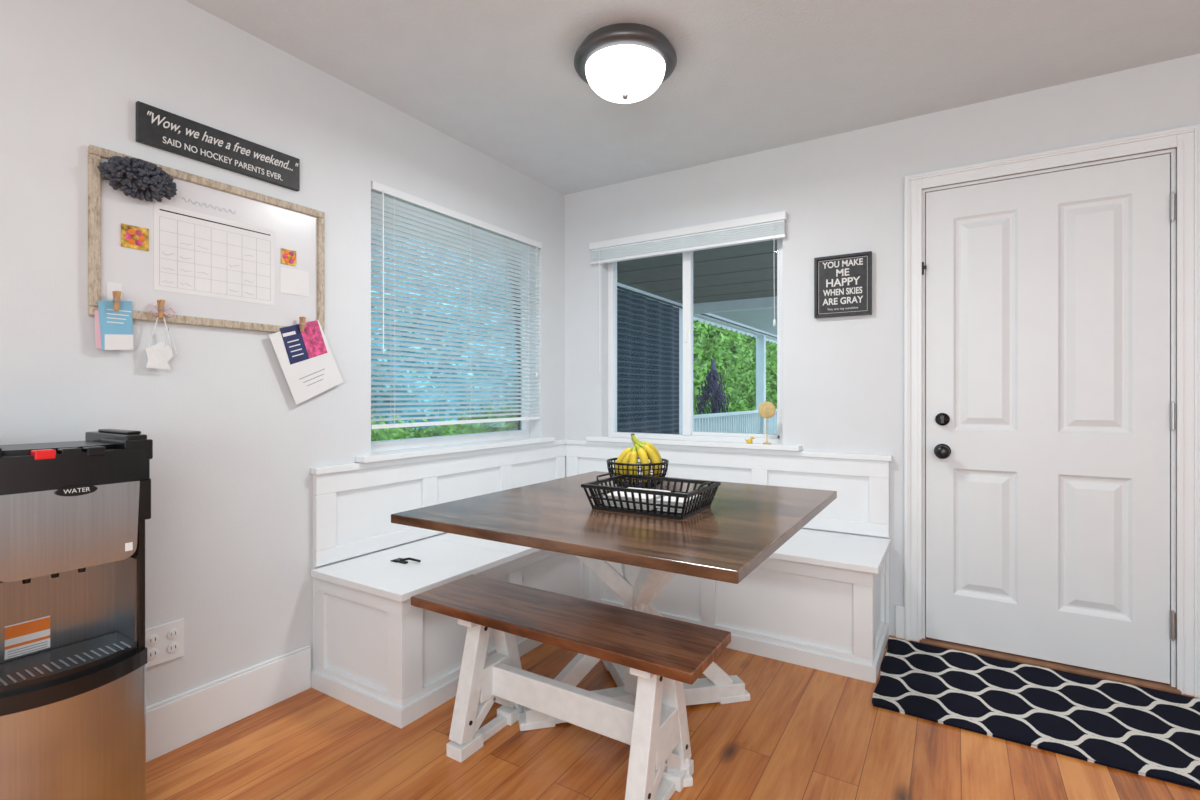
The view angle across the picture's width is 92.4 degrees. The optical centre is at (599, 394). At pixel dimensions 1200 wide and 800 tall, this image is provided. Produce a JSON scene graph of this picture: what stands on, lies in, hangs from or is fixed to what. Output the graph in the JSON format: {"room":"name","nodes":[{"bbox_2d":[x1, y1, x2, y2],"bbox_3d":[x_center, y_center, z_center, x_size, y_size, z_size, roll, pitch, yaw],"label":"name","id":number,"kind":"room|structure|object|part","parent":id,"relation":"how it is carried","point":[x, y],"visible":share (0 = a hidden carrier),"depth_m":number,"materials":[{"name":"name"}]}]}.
{"room":"dining room","nodes":[
{"label":"dining room","id":0,"kind":"room"},
{"bbox_2d":[0,0,564,706],"bbox_3d":[-1.825,-0.075,1.204,0.150,2.390,6.150,0,0,32],"label":"wall","id":1,"kind":"structure","parent":0,"point":[228,531],"depth_m":1.92,"materials":[{"name":"paint"}]},
{"bbox_2d":[145,619,183,667],"bbox_3d":[-1.365,0.776,1.795,0.010,0.117,0.116,0,0,32],"label":"wall outlet","id":2,"kind":"object","parent":1,"relation":"attached to","point":[165,642],"visible":0.97,"depth_m":1.80,"materials":[{"name":"white paint"}]},
{"bbox_2d":[88,145,324,334],"bbox_3d":[-1.268,-0.470,1.942,0.020,0.486,0.716,0,0,32],"label":"whiteboard","id":3,"kind":"object","parent":1,"relation":"attached to","point":[218,254],"visible":1,"depth_m":1.89,"materials":[{"name":"plastic"}]},
{"bbox_2d":[95,291,132,349],"bbox_3d":[-1.409,-0.216,1.673,0.024,0.173,0.090,0,0,32],"label":"cards","id":4,"kind":"object","parent":3,"relation":"attached to","point":[113,319],"visible":1,"depth_m":1.67,"materials":[{"name":"paper"}]},
{"bbox_2d":[97,156,176,201],"bbox_3d":[-1.372,-0.645,1.715,0.064,0.121,0.194,0,0,32],"label":"flower","id":5,"kind":"object","parent":3,"relation":"attached to","point":[141,179],"visible":1,"depth_m":1.70,"materials":[{"name":"grey fabric"}]},
{"bbox_2d":[145,300,176,368],"bbox_3d":[-1.348,-0.186,1.772,0.022,0.213,0.084,0,0,32],"label":"hanging ornament","id":6,"kind":"object","parent":3,"relation":"hanging from","point":[158,355],"visible":1,"depth_m":1.77,"materials":[{"name":"white paint"}]},
{"bbox_2d":[269,317,342,404],"bbox_3d":[-1.098,-0.128,2.175,0.022,0.330,0.296,0,0,32],"label":"papers","id":7,"kind":"object","parent":3,"relation":"attached to","point":[303,352],"visible":1,"depth_m":2.17,"materials":[{"name":"grey paper"}]},
{"bbox_2d":[136,101,299,190],"bbox_3d":[-1.265,-0.826,1.948,0.019,0.120,0.503,0,0,32],"label":"wall sign","id":8,"kind":"object","parent":1,"relation":"attached to","point":[158,128],"visible":1,"depth_m":1.90,"materials":[{"name":"black wood"}]},
{"bbox_2d":[146,644,310,762],"bbox_3d":[-2.240,1.038,0.373,0.016,0.165,4.300,0,0,32],"label":"baseboard","id":9,"kind":"structure","parent":1,"relation":"attached to","point":[172,723],"depth_m":1.94,"materials":[{"name":"white paint"}]},
{"bbox_2d":[371,196,529,452],"bbox_3d":[-0.756,-0.328,3.000,0.050,1.165,1.178,0,0,32],"label":"frame","id":10,"kind":"object","parent":1,"relation":"attached to","point":[399,444],"visible":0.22,"depth_m":3.03,"materials":[{"name":"white plastic"}]},
{"bbox_2d":[355,437,554,462],"bbox_3d":[-0.678,0.265,2.940,0.147,0.026,1.310,0,0,32],"label":"trim","id":11,"kind":"structure","parent":1,"relation":"attached to","point":[436,450],"depth_m":2.75,"materials":[{"name":"white paint"}]},
{"bbox_2d":[371,181,541,428],"bbox_3d":[-0.665,-0.382,2.944,0.054,1.053,1.170,0,0,32],"label":"window blind","id":12,"kind":"object","parent":1,"relation":"attached to","point":[385,193],"visible":0.96,"depth_m":2.83,"materials":[{"name":"white plastic"}]},
{"bbox_2d":[395,209,521,435],"bbox_3d":[-0.756,-0.328,3.000,0.004,1.075,1.088,0,0,32],"label":"glass pane","id":13,"kind":"object","parent":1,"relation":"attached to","point":[517,424],"visible":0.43,"depth_m":3.43,"materials":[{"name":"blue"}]},
{"bbox_2d":[146,635,1199,799],"bbox_3d":[0.071,1.170,-0.056,4.700,0.100,6.300,0,0,32],"label":"floor","id":14,"kind":"structure","parent":0,"point":[802,733],"depth_m":1.79,"materials":[{"name":"laminate"}]},
{"bbox_2d":[0,429,152,799],"bbox_3d":[-1.356,0.607,1.411,0.370,1.026,0.337,0,0,32],"label":"water cooler","id":15,"kind":"object","parent":14,"relation":"on","point":[73,514],"visible":1,"depth_m":1.36,"materials":[{"name":"black plastic"}]},
{"bbox_2d":[0,632,146,715],"bbox_3d":[-1.284,0.658,1.366,0.200,0.060,0.317,0,0,32],"label":"drip tray","id":16,"kind":"object","parent":15,"relation":"on","point":[54,673],"depth_m":1.35,"materials":[{"name":"black plastic"}]},
{"bbox_2d":[411,574,730,799],"bbox_3d":[-0.127,0.892,1.759,0.995,0.455,0.330,0,0,32],"label":"bench","id":17,"kind":"object","parent":14,"relation":"on","point":[664,653],"visible":0.97,"depth_m":1.68,"materials":[{"name":"white paint"}]},
{"bbox_3d":[-0.128,0.680,1.757,0.995,0.030,0.285,0,0,32],"label":"seat","id":18,"kind":"part","parent":17,"relation":"part of","materials":[{"name":"brown wood"}]},
{"bbox_2d":[310,439,891,727],"bbox_3d":[0.119,0.700,2.435,1.861,0.840,1.709,0,0,32],"label":"banquette","id":19,"kind":"object","parent":14,"relation":"on","point":[821,600],"visible":0.66,"depth_m":2.43,"materials":[{"name":"white paint"}]},
{"bbox_2d":[390,557,420,563],"bbox_3d":[-0.773,0.656,2.287,0.121,0.018,0.050,0,0,32],"label":"stay","id":20,"kind":"object","parent":19,"relation":"on","point":[399,560],"visible":1,"depth_m":2.28,"materials":[{"name":"black metal"}]},
{"bbox_2d":[391,471,836,787],"bbox_3d":[0.127,0.739,1.937,1.070,0.762,1.150,0,0,32],"label":"dining table","id":21,"kind":"object","parent":14,"relation":"on","point":[744,524],"visible":0.64,"depth_m":1.69,"materials":[{"name":"brown wood"}]},
{"bbox_2d":[606,433,668,488],"bbox_3d":[0.142,0.252,2.181,0.237,0.212,0.237,0,0,32],"label":"fruit bowl","id":22,"kind":"object","parent":21,"relation":"on","point":[627,462],"visible":0.69,"depth_m":2.13,"materials":[{"name":"black metal"}]},
{"bbox_2d":[581,473,720,519],"bbox_3d":[0.164,0.311,1.821,0.364,0.094,0.272,0,0,32],"label":"basket","id":23,"kind":"object","parent":21,"relation":"on","point":[679,505],"visible":1,"depth_m":1.76,"materials":[{"name":"black metal"}]},
{"bbox_2d":[872,637,1199,789],"bbox_3d":[1.702,1.114,2.013,1.299,0.011,0.670,0,0,32],"label":"rug","id":24,"kind":"object","parent":14,"relation":"on","point":[1152,733],"visible":1,"depth_m":2.04,"materials":[{"name":"black fabric"}]},
{"bbox_2d":[920,635,1181,694],"bbox_3d":[1.849,1.111,2.440,0.873,0.018,0.185,0,0,32],"label":"threshold","id":25,"kind":"object","parent":14,"relation":"on","point":[1099,674],"visible":0.38,"depth_m":2.35,"materials":[{"name":"brown wood"}]},
{"bbox_2d":[185,0,1199,194],"bbox_3d":[0.071,-1.320,-0.056,4.700,0.100,6.300,0,0,32],"label":"ceiling","id":26,"kind":"structure","parent":0,"point":[499,78],"depth_m":2.18,"materials":[{"name":"paint"}]},
{"bbox_2d":[574,23,676,102],"bbox_3d":[0.093,-1.181,2.126,0.380,0.175,0.380,0,0,32],"label":"ceiling light","id":27,"kind":"object","parent":26,"relation":"attached to","point":[621,62],"depth_m":2.02,"materials":[{"name":"white glass"}]},
{"bbox_2d":[565,53,1199,635],"bbox_3d":[1.687,-0.075,2.560,4.400,2.390,0.150,0,0,32],"label":"wall","id":28,"kind":"structure","parent":0,"point":[843,193],"depth_m":2.78,"materials":[{"name":"paint"}]},
{"bbox_2d":[615,252,692,433],"bbox_3d":[0.522,-0.325,3.314,1.005,1.110,0.017,0,0,32],"label":"glass pane","id":29,"kind":"object","parent":28,"relation":"attached to","point":[692,252],"visible":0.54,"depth_m":3.30,"materials":[{"name":"white"}]},
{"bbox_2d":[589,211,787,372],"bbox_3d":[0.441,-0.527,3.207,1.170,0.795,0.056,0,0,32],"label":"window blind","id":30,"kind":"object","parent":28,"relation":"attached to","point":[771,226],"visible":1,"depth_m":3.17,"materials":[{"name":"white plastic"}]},
{"bbox_2d":[586,436,801,450],"bbox_3d":[0.483,0.266,3.223,1.255,0.028,0.137,0,0,32],"label":"trim","id":31,"kind":"structure","parent":28,"relation":"attached to","point":[784,447],"depth_m":3.10,"materials":[{"name":"white paint"}]},
{"bbox_2d":[745,436,754,443],"bbox_3d":[0.779,0.233,2.991,0.032,0.038,0.048,0,0,-27],"label":"duck","id":32,"kind":"object","parent":31,"relation":"on","point":[749,441],"visible":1,"depth_m":2.98},
{"bbox_2d":[758,401,775,444],"bbox_3d":[0.855,0.142,2.945,0.044,0.219,0.080,0,0,-31],"label":"ornament","id":33,"kind":"object","parent":31,"relation":"on","point":[766,409],"visible":1,"depth_m":2.94,"materials":[{"name":"gold metal"}]},
{"bbox_2d":[608,239,782,443],"bbox_3d":[0.521,-0.325,3.304,1.085,1.180,0.071,0,0,32],"label":"frame","id":34,"kind":"object","parent":28,"relation":"attached to","point":[688,434],"visible":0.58,"depth_m":3.29,"materials":[{"name":"white plastic"}]},
{"bbox_2d":[814,251,871,317],"bbox_3d":[1.171,-0.527,2.775,0.256,0.295,0.028,0,0,32],"label":"sign","id":35,"kind":"object","parent":28,"relation":"attached to","point":[842,283],"visible":1,"depth_m":2.77,"materials":[{"name":"black wood"}]},
{"bbox_2d":[895,604,903,638],"bbox_3d":[2.441,1.045,1.997,2.525,0.150,0.016,0,0,32],"label":"baseboard","id":36,"kind":"structure","parent":28,"relation":"attached to","point":[899,609],"depth_m":2.65,"materials":[{"name":"white paint"}]},
{"bbox_2d":[926,154,1169,683],"bbox_3d":[1.811,0.090,2.380,0.807,2.015,0.117,0,0,32],"label":"door slab","id":37,"kind":"structure","parent":28,"relation":"in","point":[1048,294],"depth_m":2.37,"materials":[{"name":"paint"}]},
{"bbox_3d":[1.513,0.182,2.541,0.066,0.204,0.078,0,0,32],"label":"knob and deadbolt","id":38,"kind":"part","parent":37,"relation":"part of","materials":[{"name":"metal"}]},
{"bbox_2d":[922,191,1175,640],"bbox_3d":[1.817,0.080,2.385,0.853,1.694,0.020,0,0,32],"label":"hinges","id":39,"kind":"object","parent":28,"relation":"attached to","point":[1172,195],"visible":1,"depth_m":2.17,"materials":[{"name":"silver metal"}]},
{"bbox_2d":[904,124,1199,697],"bbox_3d":[1.858,0.090,2.455,0.873,2.060,0.150,0,0,32],"label":"door frame","id":40,"kind":"structure","parent":28,"relation":"attached to","point":[1172,152],"depth_m":2.19,"materials":[{"name":"white paint"}]},
{"label":"outside","id":41,"kind":"structure","parent":0,"visible":0},
{"bbox_3d":[-1.519,1.770,15.030,13.840,0.100,34.000,0,0,32],"label":"lawn","id":42,"kind":"structure","parent":41,"visible":0},
{"bbox_2d":[371,223,514,428],"bbox_3d":[-2.462,-1.727,9.726,1.010,6.854,10.402,0,0,32],"label":"tree line","id":43,"kind":"object","parent":42,"relation":"on","point":[383,365],"visible":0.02,"depth_m":9.29,"materials":[{"name":"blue plant"}]},
{"bbox_2d":[371,403,514,441],"bbox_3d":[-1.302,0.893,7.843,0.690,1.613,7.366,0,0,32],"label":"hedge","id":44,"kind":"object","parent":42,"relation":"on","point":[382,434],"visible":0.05,"depth_m":7.18,"materials":[{"name":"green plant"}]},
{"bbox_2d":[696,359,729,414],"bbox_3d":[2.467,0.466,12.584,0.694,2.498,0.820,0,0,32],"label":"weeping tree","id":45,"kind":"object","parent":42,"relation":"on","point":[713,388],"visible":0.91,"depth_m":12.50,"materials":[{"name":"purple plant"}]},
{"bbox_2d":[693,320,776,414],"bbox_3d":[4.519,-1.013,18.347,1.240,5.425,14.526,0,0,32],"label":"hedge","id":46,"kind":"object","parent":42,"relation":"on","point":[733,353],"visible":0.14,"depth_m":17.06,"materials":[{"name":"green plant"}]},
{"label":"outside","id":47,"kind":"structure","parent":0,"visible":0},
{"bbox_2d":[617,239,776,434],"bbox_3d":[3.281,-0.005,7.235,4.200,2.550,9.460,0,0,32],"label":"covered porch","id":48,"kind":"object","parent":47,"point":[734,286],"visible":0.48,"depth_m":6.38,"materials":[{"name":"grey wood"}]}
]}

